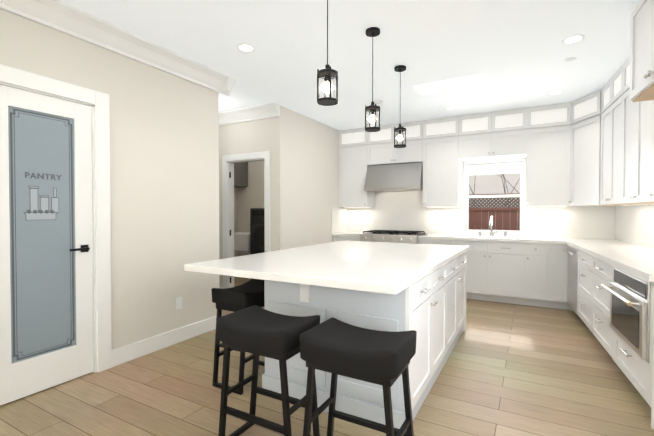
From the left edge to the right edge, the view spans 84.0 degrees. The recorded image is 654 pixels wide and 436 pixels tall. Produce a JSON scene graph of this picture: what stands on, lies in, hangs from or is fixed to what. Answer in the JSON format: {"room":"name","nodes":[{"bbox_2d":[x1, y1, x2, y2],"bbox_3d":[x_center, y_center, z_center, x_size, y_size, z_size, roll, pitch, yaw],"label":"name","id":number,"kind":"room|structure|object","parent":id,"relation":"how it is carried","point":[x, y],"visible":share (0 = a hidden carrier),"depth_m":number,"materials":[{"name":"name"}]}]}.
{"room":"kitchen","nodes":[
{"label":"kitchen","id":0,"kind":"room"},
{"bbox_2d":[0,9,342,349],"bbox_3d":[-1.822,-0.147,3.047,0.120,2.760,8.840,1,1,29],"label":"wall","id":1,"kind":"structure","parent":0,"point":[164,173],"depth_m":3.41,"materials":[{"name":"beige paint"}]},
{"bbox_2d":[0,85,93,405],"bbox_3d":[-2.011,0.177,2.588,0.094,2.104,0.665,1,1,29],"label":"pantry door","id":2,"kind":"structure","parent":1,"relation":"in","point":[46,293],"depth_m":2.60,"materials":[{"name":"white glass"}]},
{"bbox_2d":[25,172,60,179],"bbox_3d":[-2.022,-0.297,2.598,0.003,0.041,0.225,1,1,29],"label":"lettering","id":3,"kind":"object","parent":2,"relation":"attached to","point":[38,175],"depth_m":2.58,"materials":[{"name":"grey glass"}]},
{"bbox_2d":[0,64,111,372],"bbox_3d":[-2.052,0.120,2.618,0.140,2.240,0.900,1,1,29],"label":"door frame","id":4,"kind":"structure","parent":1,"relation":"attached to","point":[97,102],"depth_m":2.90,"materials":[{"name":"white wood"}]},
{"bbox_2d":[0,0,237,95],"bbox_3d":[-2.463,-1.426,1.606,0.146,0.155,5.735,1,1,29],"label":"crown molding","id":5,"kind":"structure","parent":1,"relation":"attached to","point":[65,18],"depth_m":2.94,"materials":[{"name":"white wood"}]},
{"bbox_2d":[112,316,216,366],"bbox_3d":[-1.497,1.156,3.510,0.016,0.140,1.170,1,1,29],"label":"baseboard","id":6,"kind":"structure","parent":1,"relation":"attached to","point":[127,353],"depth_m":3.39,"materials":[{"name":"white wood"}]},
{"bbox_2d":[176,297,181,309],"bbox_3d":[-1.459,0.840,3.581,0.008,0.116,0.074,1,1,29],"label":"outlet plates","id":7,"kind":"object","parent":1,"relation":"attached to","point":[178,302],"visible":1,"depth_m":3.58,"materials":[{"name":"white plastic"}]},
{"bbox_2d":[331,207,346,233],"bbox_3d":[0.233,0.036,6.590,0.014,0.453,0.625,1,1,29],"label":"backsplash","id":8,"kind":"structure","parent":1,"relation":"attached to","point":[338,215],"depth_m":6.53,"materials":[{"name":"white tile"}]},
{"bbox_2d":[234,187,237,256],"bbox_3d":[-2.556,-0.214,7.373,0.120,2.760,2.000,1,1,29],"label":"wall","id":9,"kind":"structure","parent":0,"point":[235,213],"depth_m":8.16,"materials":[{"name":"beige paint"}]},
{"bbox_2d":[234,162,247,186],"bbox_3d":[-2.016,-0.968,7.896,0.299,0.550,0.539,1,1,29],"label":"wall cabinet","id":10,"kind":"object","parent":9,"relation":"attached to","point":[240,174],"visible":0.36,"depth_m":7.88,"materials":[{"name":"grey wood"}]},
{"bbox_2d":[219,105,284,286],"bbox_3d":[-1.872,-0.189,5.777,2.870,2.760,0.120,1,1,29],"label":"wall","id":11,"kind":"structure","parent":0,"point":[262,135],"depth_m":5.09,"materials":[{"name":"beige paint"}]},
{"bbox_2d":[222,151,269,288],"bbox_3d":[-1.165,0.127,5.376,0.900,2.140,0.140,1,1,29],"label":"door frame","id":12,"kind":"structure","parent":11,"relation":"attached to","point":[227,182],"depth_m":5.50,"materials":[{"name":"white wood"}]},
{"bbox_2d":[219,102,279,125],"bbox_3d":[-1.316,-1.484,5.296,1.450,0.155,0.145,1,1,29],"label":"crown molding","id":13,"kind":"structure","parent":11,"relation":"attached to","point":[268,110],"depth_m":5.17,"materials":[{"name":"white wood"}]},
{"bbox_2d":[0,277,653,435],"bbox_3d":[-0.687,1.293,2.435,8.220,0.100,9.080,1,1,29],"label":"floor","id":14,"kind":"structure","parent":0,"point":[509,369],"depth_m":2.54,"materials":[{"name":"brown wood"}]},
{"bbox_2d":[211,279,264,394],"bbox_3d":[-0.607,0.877,2.819,0.340,0.720,0.485,1,1,29],"label":"stool","id":15,"kind":"object","parent":14,"relation":"on","point":[249,293],"visible":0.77,"depth_m":2.65,"materials":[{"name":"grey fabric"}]},
{"bbox_2d":[234,224,249,254],"bbox_3d":[-1.634,0.634,7.427,0.550,1.061,0.550,1,1,29],"label":"utility sink","id":16,"kind":"object","parent":14,"relation":"on","point":[241,241],"visible":0.27,"depth_m":7.14,"materials":[{"name":"white ceramic"}]},
{"bbox_2d":[250,208,264,278],"bbox_3d":[-1.025,0.490,7.110,0.680,1.360,0.745,1,1,29],"label":"washer","id":17,"kind":"object","parent":14,"relation":"on","point":[257,236],"visible":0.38,"depth_m":6.88,"materials":[{"name":"black metal"}]},
{"bbox_2d":[216,305,319,435],"bbox_3d":[-0.314,0.890,1.969,0.485,0.720,0.340,1,1,29],"label":"stool","id":18,"kind":"object","parent":14,"relation":"on","point":[256,331],"visible":0.92,"depth_m":1.89,"materials":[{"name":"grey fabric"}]},
{"bbox_2d":[332,234,359,241],"bbox_3d":[0.482,0.744,6.499,0.547,0.872,0.588,1,1,29],"label":"base cabinet","id":19,"kind":"object","parent":14,"relation":"on","point":[334,239],"depth_m":6.27,"materials":[{"name":"white wood"}]},
{"bbox_2d":[335,230,362,237],"bbox_3d":[0.475,0.286,6.479,0.547,0.043,0.616,1,1,29],"label":"countertop","id":20,"kind":"structure","parent":19,"relation":"on","point":[346,233],"depth_m":6.28,"materials":[{"name":"white stone"}]},
{"bbox_2d":[299,317,416,435],"bbox_3d":[0.149,0.894,1.710,0.485,0.720,0.340,1,1,29],"label":"stool","id":21,"kind":"object","parent":14,"relation":"on","point":[335,347],"visible":1,"depth_m":1.64,"materials":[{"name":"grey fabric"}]},
{"bbox_2d":[262,249,468,430],"bbox_3d":[0.542,0.796,3.251,1.090,0.870,2.164,1,1,29],"label":"kitchen island","id":22,"kind":"object","parent":14,"relation":"on","point":[420,289],"depth_m":2.36,"materials":[{"name":"white wood"}]},
{"bbox_2d":[184,241,467,296],"bbox_3d":[0.276,0.338,3.263,1.540,0.046,2.490,1,1,29],"label":"island countertop","id":23,"kind":"structure","parent":22,"relation":"on","point":[390,268],"depth_m":2.51,"materials":[{"name":"white stone"}]},
{"bbox_2d":[360,230,426,243],"bbox_3d":[1.106,0.704,6.068,0.956,0.965,0.694,1,1,29],"label":"range","id":24,"kind":"object","parent":14,"relation":"on","point":[395,236],"visible":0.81,"depth_m":5.83,"materials":[{"name":"silver metal"}]},
{"bbox_2d":[419,238,458,244],"bbox_3d":[1.813,0.755,5.755,0.578,0.872,0.588,1,1,29],"label":"base cabinet","id":25,"kind":"object","parent":14,"relation":"on","point":[439,241],"depth_m":5.51,"materials":[{"name":"white wood"}]},
{"bbox_2d":[459,242,530,305],"bbox_3d":[2.420,0.760,5.416,1.047,0.872,0.588,1,1,29],"label":"base cabinet","id":26,"kind":"object","parent":14,"relation":"on","point":[528,266],"depth_m":5.10,"materials":[{"name":"white wood"}]},
{"bbox_2d":[419,234,628,245],"bbox_3d":[2.676,0.305,5.250,2.570,0.043,0.616,1,1,29],"label":"countertop","id":27,"kind":"structure","parent":26,"relation":"on","point":[446,237],"depth_m":5.09,"materials":[{"name":"white stone"}]},
{"bbox_2d":[479,216,506,235],"bbox_3d":[2.497,0.122,5.504,0.392,0.314,0.264,1,1,29],"label":"faucet","id":28,"kind":"object","parent":27,"relation":"on","point":[491,227],"visible":1,"depth_m":5.57,"materials":[{"name":"silver metal"}]},
{"bbox_2d":[531,242,554,307],"bbox_3d":[2.937,0.765,5.128,0.372,0.872,0.588,1,1,29],"label":"base cabinet","id":29,"kind":"object","parent":14,"relation":"on","point":[542,253],"depth_m":4.84,"materials":[{"name":"white wood"}]},
{"bbox_2d":[551,246,570,310],"bbox_3d":[3.140,0.767,5.014,0.327,0.872,0.588,1,1,29],"label":"base cabinet","id":30,"kind":"object","parent":14,"relation":"on","point":[559,295],"depth_m":4.74,"materials":[{"name":"white wood"}]},
{"bbox_2d":[564,245,577,313],"bbox_3d":[3.210,0.780,4.304,0.631,0.868,0.592,0,1,25],"label":"dishwasher","id":31,"kind":"object","parent":14,"relation":"on","point":[572,252],"visible":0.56,"depth_m":4.37,"materials":[{"name":"silver metal"}]},
{"bbox_2d":[578,256,653,354],"bbox_3d":[2.847,0.793,3.358,0.712,0.872,1.460,1,1,29],"label":"base cabinet","id":32,"kind":"object","parent":14,"relation":"on","point":[593,300],"depth_m":3.40,"materials":[{"name":"white wood"}]},
{"bbox_2d":[566,241,653,283],"bbox_3d":[2.770,0.337,3.246,0.866,0.043,2.790,1,1,29],"label":"countertop","id":33,"kind":"structure","parent":32,"relation":"on","point":[601,256],"depth_m":3.15,"materials":[{"name":"white stone"}]},
{"bbox_2d":[601,266,650,361],"bbox_3d":[2.296,0.626,2.435,0.618,0.490,0.714,0,1,25],"label":"built-in oven","id":34,"kind":"object","parent":32,"relation":"in","point":[630,309],"visible":0.92,"depth_m":2.40,"materials":[{"name":"silver metal"}]},
{"bbox_2d":[610,328,653,427],"bbox_3d":[2.375,1.061,2.380,0.688,0.366,0.716,1,1,29],"label":"base cabinet","id":35,"kind":"object","parent":14,"relation":"on","point":[640,372],"depth_m":2.41,"materials":[{"name":"white wood"}]},
{"bbox_2d":[60,0,638,129],"bbox_3d":[-0.687,-1.567,2.391,8.220,0.100,9.080,1,1,29],"label":"ceiling","id":36,"kind":"structure","parent":0,"point":[518,52],"depth_m":3.34,"materials":[{"name":"paint"}]},
{"bbox_2d":[317,0,337,105],"bbox_3d":[0.003,-1.109,2.219,0.125,0.810,0.126,1,1,29],"label":"pendant light","id":37,"kind":"object","parent":36,"relation":"hanging from","point":[327,74],"visible":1,"depth_m":2.20,"materials":[{"name":"black metal"}]},
{"bbox_2d":[365,27,379,131],"bbox_3d":[0.373,-1.120,2.963,0.125,0.810,0.126,1,1,29],"label":"pendant light","id":38,"kind":"object","parent":36,"relation":"hanging from","point":[372,109],"visible":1,"depth_m":2.95,"materials":[{"name":"black metal"}]},
{"bbox_2d":[394,65,405,147],"bbox_3d":[0.748,-1.132,3.715,0.125,0.810,0.126,1,1,29],"label":"pendant light","id":39,"kind":"object","parent":36,"relation":"hanging from","point":[400,69],"visible":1,"depth_m":3.70,"materials":[{"name":"black metal"}]},
{"bbox_2d":[414,74,489,94],"bbox_3d":[1.422,-1.529,4.144,0.763,0.030,0.384,1,1,29],"label":"skylight","id":40,"kind":"object","parent":36,"relation":"in","point":[482,79],"depth_m":4.20,"materials":[{"name":"white glass"}]},
{"bbox_2d":[238,157,526,255],"bbox_3d":[1.497,-0.198,6.324,8.220,2.760,0.120,1,1,29],"label":"wall","id":41,"kind":"structure","parent":0,"point":[251,195],"depth_m":7.99,"materials":[{"name":"beige paint"}]},
{"bbox_2d":[339,127,370,144],"bbox_3d":[0.563,-1.429,6.556,0.599,0.303,0.348,1,1,29],"label":"upper cabinet","id":42,"kind":"object","parent":41,"relation":"attached to","point":[360,134],"depth_m":6.40,"materials":[{"name":"white wood"}]},
{"bbox_2d":[339,141,373,207],"bbox_3d":[0.541,-0.760,6.579,0.548,1.136,0.348,1,1,29],"label":"upper cabinet","id":43,"kind":"object","parent":41,"relation":"attached to","point":[353,166],"depth_m":6.44,"materials":[{"name":"white wood"}]},
{"bbox_2d":[371,123,398,144],"bbox_3d":[0.989,-1.425,6.318,0.583,0.303,0.348,1,1,29],"label":"upper cabinet","id":44,"kind":"object","parent":41,"relation":"attached to","point":[386,133],"depth_m":6.14,"materials":[{"name":"white wood"}]},
{"bbox_2d":[367,141,422,164],"bbox_3d":[1.199,-1.120,6.205,0.960,0.406,0.348,1,1,29],"label":"upper cabinet","id":45,"kind":"object","parent":41,"relation":"attached to","point":[413,151],"depth_m":6.05,"materials":[{"name":"white wood"}]},
{"bbox_2d":[364,162,422,191],"bbox_3d":[1.159,-0.688,6.141,0.950,0.451,0.483,1,1,29],"label":"range hood","id":46,"kind":"object","parent":45,"relation":"attached to","point":[408,176],"visible":0.83,"depth_m":5.98,"materials":[{"name":"silver metal"}]},
{"bbox_2d":[399,120,426,140],"bbox_3d":[1.408,-1.421,6.084,0.583,0.303,0.348,1,1,29],"label":"upper cabinet","id":47,"kind":"object","parent":41,"relation":"attached to","point":[415,130],"depth_m":5.88,"materials":[{"name":"white wood"}]},
{"bbox_2d":[423,137,462,207],"bbox_3d":[1.858,-0.749,5.843,0.550,1.136,0.348,1,1,29],"label":"upper cabinet","id":48,"kind":"object","parent":41,"relation":"attached to","point":[442,167],"depth_m":5.70,"materials":[{"name":"white wood"}]},
{"bbox_2d":[427,115,462,140],"bbox_3d":[1.858,-1.417,5.833,0.653,0.303,0.348,1,1,29],"label":"upper cabinet","id":49,"kind":"object","parent":41,"relation":"attached to","point":[452,126],"depth_m":5.65,"materials":[{"name":"white wood"}]},
{"bbox_2d":[463,111,494,136],"bbox_3d":[2.296,-1.413,5.588,0.558,0.303,0.348,1,1,29],"label":"upper cabinet","id":50,"kind":"object","parent":41,"relation":"attached to","point":[484,122],"depth_m":5.42,"materials":[{"name":"white wood"}]},
{"bbox_2d":[347,206,614,237],"bbox_3d":[2.144,0.047,5.890,4.032,0.453,0.014,1,1,29],"label":"backsplash","id":51,"kind":"structure","parent":41,"relation":"attached to","point":[569,221],"depth_m":5.31,"materials":[{"name":"white tile"}]},
{"bbox_2d":[459,129,526,160],"bbox_3d":[2.496,-1.108,5.481,0.910,0.406,0.348,1,1,29],"label":"upper cabinet","id":52,"kind":"object","parent":41,"relation":"attached to","point":[480,146],"depth_m":5.33,"materials":[{"name":"white wood"}]},
{"bbox_2d":[465,160,523,232],"bbox_3d":[2.611,-0.316,5.701,0.830,1.104,0.119,1,1,29],"label":"window","id":53,"kind":"structure","parent":41,"relation":"in","point":[504,167],"depth_m":5.68,"materials":[{"name":"white wood"}]},
{"bbox_2d":[495,108,522,132],"bbox_3d":[2.694,-1.410,5.366,0.558,0.303,0.348,1,1,29],"label":"upper cabinet","id":54,"kind":"object","parent":41,"relation":"attached to","point":[505,120],"depth_m":5.22,"materials":[{"name":"white wood"}]},
{"bbox_2d":[523,102,566,128],"bbox_3d":[3.100,-1.406,5.113,0.604,0.303,0.394,1,1,29],"label":"upper cabinet","id":55,"kind":"object","parent":41,"relation":"attached to","point":[551,112],"depth_m":5.00,"materials":[{"name":"white wood"}]},
{"bbox_2d":[526,117,570,206],"bbox_3d":[3.123,-0.737,5.107,0.556,1.136,0.400,1,1,29],"label":"upper cabinet","id":56,"kind":"object","parent":41,"relation":"attached to","point":[558,145],"depth_m":5.01,"materials":[{"name":"white wood"}]},
{"bbox_2d":[563,109,602,205],"bbox_3d":[3.472,-0.731,4.676,0.663,1.136,0.812,1,1,29],"label":"upper cabinet","id":57,"kind":"object","parent":41,"relation":"attached to","point":[582,139],"depth_m":4.64,"materials":[{"name":"white wood"}]},
{"bbox_2d":[567,89,601,112],"bbox_3d":[3.475,-1.391,4.664,0.656,0.319,0.812,1,1,29],"label":"upper cabinet","id":58,"kind":"object","parent":41,"relation":"attached to","point":[592,100],"depth_m":4.54,"materials":[{"name":"white wood"}]},
{"bbox_2d":[615,204,653,251],"bbox_3d":[3.188,0.086,3.376,0.265,0.452,3.336,1,1,29],"label":"backsplash","id":59,"kind":"structure","parent":0,"point":[634,224],"depth_m":4.16,"materials":[{"name":"white tile"}]},
{"label":"outside","id":60,"kind":"structure","parent":0,"visible":0},
{"bbox_3d":[4.620,1.250,9.047,11.000,0.020,7.640,1,1,29],"label":"ground","id":61,"kind":"structure","parent":60,"visible":0},
{"bbox_2d":[469,173,519,229],"bbox_3d":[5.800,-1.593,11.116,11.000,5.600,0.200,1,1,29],"label":"neighbouring house","id":62,"kind":"structure","parent":61,"relation":"on","point":[490,184],"depth_m":11.34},
{"bbox_2d":[469,193,519,230],"bbox_3d":[4.084,0.372,7.637,7.925,1.780,0.060,1,1,29],"label":"fence","id":63,"kind":"object","parent":61,"relation":"on","point":[506,218],"visible":0.04,"depth_m":7.87,"materials":[{"name":"brown wood"}]},
{"bbox_3d":[1.918,-0.106,0.470,0.859,2.760,9.841,1,1,29],"label":"wall","id":64,"kind":"structure","parent":0,"visible":0},
{"bbox_2d":[601,86,603,103],"bbox_3d":[3.332,-1.389,4.030,0.407,0.303,0.475,1,1,29],"label":"upper cabinet","id":65,"kind":"object","parent":64,"relation":"attached to","point":[602,97],"depth_m":4.27,"materials":[{"name":"white wood"}]},
{"bbox_2d":[600,84,619,206],"bbox_3d":[3.233,-0.718,3.864,0.407,1.136,0.880,1,1,29],"label":"upper cabinet","id":66,"kind":"object","parent":64,"relation":"attached to","point":[610,118],"depth_m":3.95,"materials":[{"name":"white wood"}]},
{"bbox_2d":[604,68,619,99],"bbox_3d":[3.145,-1.384,3.694,0.407,0.303,0.502,1,1,29],"label":"upper cabinet","id":67,"kind":"object","parent":64,"relation":"attached to","point":[615,79],"depth_m":3.94,"materials":[{"name":"white wood"}]},
{"bbox_2d":[620,56,629,83],"bbox_3d":[3.001,-1.378,3.318,0.411,0.303,0.503,1,1,29],"label":"upper cabinet","id":68,"kind":"object","parent":64,"relation":"attached to","point":[625,67],"depth_m":3.54,"materials":[{"name":"white wood"}]},
{"bbox_2d":[620,72,651,203],"bbox_3d":[2.904,-0.707,3.155,0.411,1.136,0.916,1,1,29],"label":"upper cabinet","id":69,"kind":"object","parent":64,"relation":"attached to","point":[627,152],"depth_m":3.25,"materials":[{"name":"white wood"}]},
{"bbox_2d":[629,0,653,101],"bbox_3d":[2.318,-1.180,2.102,0.723,0.662,0.950,1,1,29],"label":"upper cabinet","id":70,"kind":"object","parent":64,"relation":"attached to","point":[641,81],"visible":1,"depth_m":2.36,"materials":[{"name":"white wood"}]},
{"bbox_2d":[652,100,653,203],"bbox_3d":[2.679,-0.699,2.664,0.377,1.136,0.397,1,1,29],"label":"upper cabinet","id":71,"kind":"object","parent":64,"relation":"attached to","point":[652,100],"depth_m":2.89,"materials":[{"name":"white wood"}]},
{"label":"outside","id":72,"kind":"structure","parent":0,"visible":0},
{"bbox_2d":[469,174,519,227],"bbox_3d":[4.312,-1.041,8.604,3.027,2.583,1.189,1,1,29],"label":"branches","id":73,"kind":"object","parent":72,"point":[503,186],"visible":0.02,"depth_m":8.60,"materials":[{"name":"plant"}]}
]}

